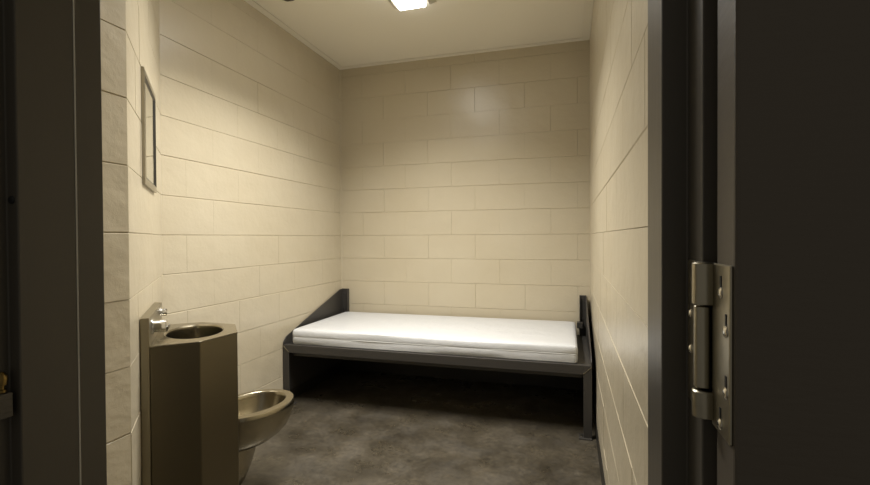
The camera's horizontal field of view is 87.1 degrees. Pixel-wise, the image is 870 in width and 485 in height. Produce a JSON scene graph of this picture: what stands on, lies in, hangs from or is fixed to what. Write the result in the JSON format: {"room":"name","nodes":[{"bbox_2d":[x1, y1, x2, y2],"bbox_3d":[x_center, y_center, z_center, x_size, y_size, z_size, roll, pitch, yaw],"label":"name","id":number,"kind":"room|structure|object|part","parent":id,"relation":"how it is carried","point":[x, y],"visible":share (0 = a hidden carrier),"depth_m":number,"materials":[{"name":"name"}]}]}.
{"room":"prison interior","nodes":[
{"label":"prison interior","id":0,"kind":"room"},
{"bbox_2d":[100,0,131,484],"bbox_3d":[-1.020,-0.165,1.084,0.004,2.717,0.629,0,1,16],"label":"wall","id":1,"kind":"structure","parent":0,"point":[112,12],"depth_m":1.35,"materials":[{"name":"beige brick"}]},
{"bbox_2d":[124,0,162,484],"bbox_3d":[-1.159,-0.173,1.852,0.004,2.717,1.041,-1,1,-26],"label":"wall","id":2,"kind":"structure","parent":0,"point":[142,30],"depth_m":1.61,"materials":[{"name":"beige paint"}]},
{"bbox_2d":[141,66,156,192],"bbox_3d":[-1.148,-0.429,1.841,0.011,0.426,0.385,-1,1,-26],"label":"mirror","id":3,"kind":"object","parent":2,"relation":"attached to","point":[148,103],"visible":1,"depth_m":1.80,"materials":[{"name":"silver metal"}]},
{"bbox_3d":[-1.149,-0.429,1.840,0.003,0.382,0.341,-1,1,-26],"label":"glass","id":4,"kind":"part","parent":3,"relation":"part of","materials":[{"name":"grey mirror"}]},
{"bbox_2d":[159,0,340,393],"bbox_3d":[-1.120,-0.189,3.230,0.004,2.717,1.919,0,1,16],"label":"wall","id":5,"kind":"structure","parent":0,"point":[250,114],"depth_m":2.94,"materials":[{"name":"beige brick"}]},
{"bbox_2d":[244,0,344,69],"bbox_3d":[-1.101,-1.546,3.208,0.052,0.006,1.899,0,1,16],"label":"trim","id":6,"kind":"structure","parent":5,"relation":"attached to","point":[252,3],"depth_m":3.35,"materials":[{"name":"beige paint"}]},
{"bbox_2d":[290,362,342,397],"bbox_3d":[-1.110,1.119,3.247,0.008,0.100,1.899,0,1,16],"label":"baseboard","id":7,"kind":"structure","parent":5,"relation":"attached to","point":[298,390],"depth_m":3.73,"materials":[{"name":"black paint"}]},
{"bbox_2d":[253,0,584,66],"bbox_3d":[-0.299,-1.562,2.276,2.450,0.040,3.437,0,1,16],"label":"ceiling","id":8,"kind":"structure","parent":0,"point":[349,32],"depth_m":3.27,"materials":[{"name":"beige paint"}]},
{"bbox_2d":[388,0,436,10],"bbox_3d":[-0.312,-1.518,2.365,0.294,0.048,1.298,0,1,16],"label":"ceiling light","id":9,"kind":"object","parent":8,"relation":"attached to","point":[397,4],"visible":1,"depth_m":2.89,"materials":[{"name":"beige plastic"}]},
{"bbox_2d":[392,0,425,10],"bbox_3d":[-0.311,-1.504,2.365,0.176,0.018,1.200,0,1,16],"label":"diffuser","id":10,"kind":"object","parent":9,"relation":"attached to","point":[399,4],"depth_m":2.89,"materials":[{"name":"white plastic"}]},
{"bbox_2d":[241,370,601,484],"bbox_3d":[-0.102,1.206,1.238,3.700,0.040,5.487,0,1,16],"label":"floor","id":11,"kind":"structure","parent":0,"point":[352,427],"depth_m":2.75,"materials":[{"name":"concrete"}]},
{"bbox_2d":[140,302,293,484],"bbox_3d":[-0.967,0.717,1.982,0.445,0.923,0.810,0,1,16],"label":"toilet","id":12,"kind":"object","parent":11,"relation":"on","point":[197,428],"visible":1,"depth_m":1.67,"materials":[{"name":"silver metal"}]},
{"bbox_3d":[-1.094,0.721,1.777,0.028,0.923,0.445,-1,1,-26],"label":"panel","id":13,"kind":"part","parent":12,"relation":"part of","materials":[{"name":"silver metal"}]},
{"bbox_2d":[150,322,237,346],"bbox_3d":[-0.956,0.358,1.844,0.286,0.006,0.441,-1,1,-26],"label":"countertop","id":14,"kind":"structure","parent":12,"relation":"on","point":[160,339],"depth_m":1.77,"materials":[{"name":"silver metal"}]},
{"bbox_2d":[166,326,222,345],"bbox_3d":[-0.962,0.427,1.835,0.252,0.133,0.261,0,1,16],"label":"basin","id":15,"kind":"object","parent":12,"relation":"in","point":[182,333],"depth_m":1.94,"materials":[{"name":"silver metal"}]},
{"bbox_3d":[-0.861,0.837,2.162,0.335,0.164,0.409,0,1,16],"label":"toilet bowl","id":16,"kind":"part","parent":12,"relation":"part of","materials":[{"name":"silver metal"}]},
{"bbox_2d":[283,288,591,440],"bbox_3d":[0.040,0.790,3.412,2.102,0.742,0.914,0,1,16],"label":"frame","id":17,"kind":"object","parent":11,"relation":"on","point":[301,363],"visible":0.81,"depth_m":3.10,"materials":[{"name":"grey metal"}]},
{"bbox_3d":[-1.061,0.949,3.305,0.048,0.426,0.049,0,1,16],"label":"leg","id":18,"kind":"part","parent":17,"relation":"part of","materials":[{"name":"grey metal"}]},
{"bbox_3d":[-0.963,0.751,3.716,0.006,0.653,0.896,0,1,16],"label":"plate","id":19,"kind":"part","parent":17,"relation":"part of","materials":[{"name":"grey metal"}]},
{"bbox_3d":[-0.811,0.603,4.117,0.072,0.376,0.036,0,1,16],"label":"post","id":20,"kind":"part","parent":17,"relation":"part of","materials":[{"name":"grey metal"}]},
{"bbox_2d":[293,312,577,362],"bbox_3d":[0.027,0.669,3.412,1.970,0.116,0.836,0,1,16],"label":"mattress","id":21,"kind":"object","parent":17,"relation":"on","point":[519,339],"visible":1,"depth_m":3.13,"materials":[{"name":"white fabric"}]},
{"bbox_3d":[-0.079,0.758,3.005,2.098,0.056,0.030,0,1,16],"label":"rail","id":22,"kind":"part","parent":17,"relation":"part of","materials":[{"name":"grey metal"}]},
{"bbox_3d":[1.147,0.599,3.542,0.052,0.376,0.036,0,1,16],"label":"post","id":23,"kind":"part","parent":17,"relation":"part of","materials":[{"name":"grey metal"}]},
{"bbox_3d":[0.897,1.160,2.730,0.075,0.007,0.078,0,1,16],"label":"foot plate","id":24,"kind":"part","parent":17,"relation":"part of","materials":[{"name":"grey metal"}]},
{"bbox_3d":[0.909,0.945,2.726,0.048,0.426,0.049,0,1,16],"label":"leg","id":25,"kind":"part","parent":17,"relation":"part of","materials":[{"name":"grey metal"}]},
{"bbox_3d":[1.048,0.747,3.125,0.006,0.653,0.896,0,1,16],"label":"plate","id":26,"kind":"part","parent":17,"relation":"part of","materials":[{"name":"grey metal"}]},
{"bbox_2d":[341,39,589,334],"bbox_3d":[0.174,-0.204,3.843,2.159,2.717,0.004,0,1,16],"label":"wall","id":27,"kind":"structure","parent":0,"point":[466,178],"depth_m":3.80,"materials":[{"name":"beige brick"}]},
{"bbox_2d":[340,70,341,288],"bbox_3d":[-0.849,-0.251,4.139,0.012,2.617,0.012,0,1,16],"label":"trim","id":28,"kind":"structure","parent":27,"relation":"attached to","point":[340,70],"depth_m":4.13,"materials":[{"name":"beige paint"}]},
{"bbox_2d":[342,359,582,389],"bbox_3d":[0.182,1.105,3.857,2.135,0.100,0.008,0,1,16],"label":"baseboard","id":29,"kind":"structure","parent":27,"relation":"attached to","point":[576,383],"depth_m":3.83,"materials":[{"name":"black paint"}]},
{"bbox_2d":[341,37,588,68],"bbox_3d":[0.159,-1.560,3.801,2.135,0.005,0.052,0,1,16],"label":"trim","id":30,"kind":"structure","parent":27,"relation":"attached to","point":[575,39],"depth_m":3.77,"materials":[{"name":"beige paint"}]},
{"bbox_2d":[590,0,647,484],"bbox_3d":[0.731,-0.185,1.945,0.004,2.717,3.349,0,1,16],"label":"wall","id":31,"kind":"structure","parent":0,"point":[619,28],"depth_m":1.42,"materials":[{"name":"beige paint"}]},
{"bbox_2d":[582,0,592,40],"bbox_3d":[0.718,-1.542,2.010,0.052,0.006,3.174,0,1,16],"label":"trim","id":32,"kind":"structure","parent":31,"relation":"attached to","point":[588,8],"depth_m":3.19,"materials":[{"name":"beige paint"}]},
{"bbox_2d":[592,395,605,484],"bbox_3d":[0.758,1.122,2.033,0.008,0.100,3.174,0,1,16],"label":"baseboard","id":33,"kind":"structure","parent":31,"relation":"attached to","point":[593,408],"depth_m":2.47,"materials":[{"name":"black paint"}]},
{"bbox_3d":[-1.172,-0.172,0.865,1.065,2.737,0.114,0,1,16],"label":"wall","id":34,"kind":"structure","parent":0,"visible":0},
{"bbox_2d":[0,0,717,484],"bbox_3d":[-0.193,0.109,0.607,1.012,2.170,0.181,0,1,16],"label":"trim","id":35,"kind":"structure","parent":34,"relation":"attached to","point":[53,380],"depth_m":0.69,"materials":[{"name":"brown metal"}]},
{"bbox_3d":[-0.643,0.207,0.677,0.017,0.030,0.017,0,1,16],"label":"bolt knob","id":36,"kind":"part","parent":35,"relation":"part of","materials":[{"name":"gold metal"}]},
{"bbox_2d":[688,0,869,484],"bbox_3d":[0.657,0.127,0.251,0.922,2.108,0.099,0,1,16],"label":"door","id":37,"kind":"structure","parent":34,"relation":"in","point":[779,326],"depth_m":0.32,"materials":[{"name":"brown metal"}]}
]}

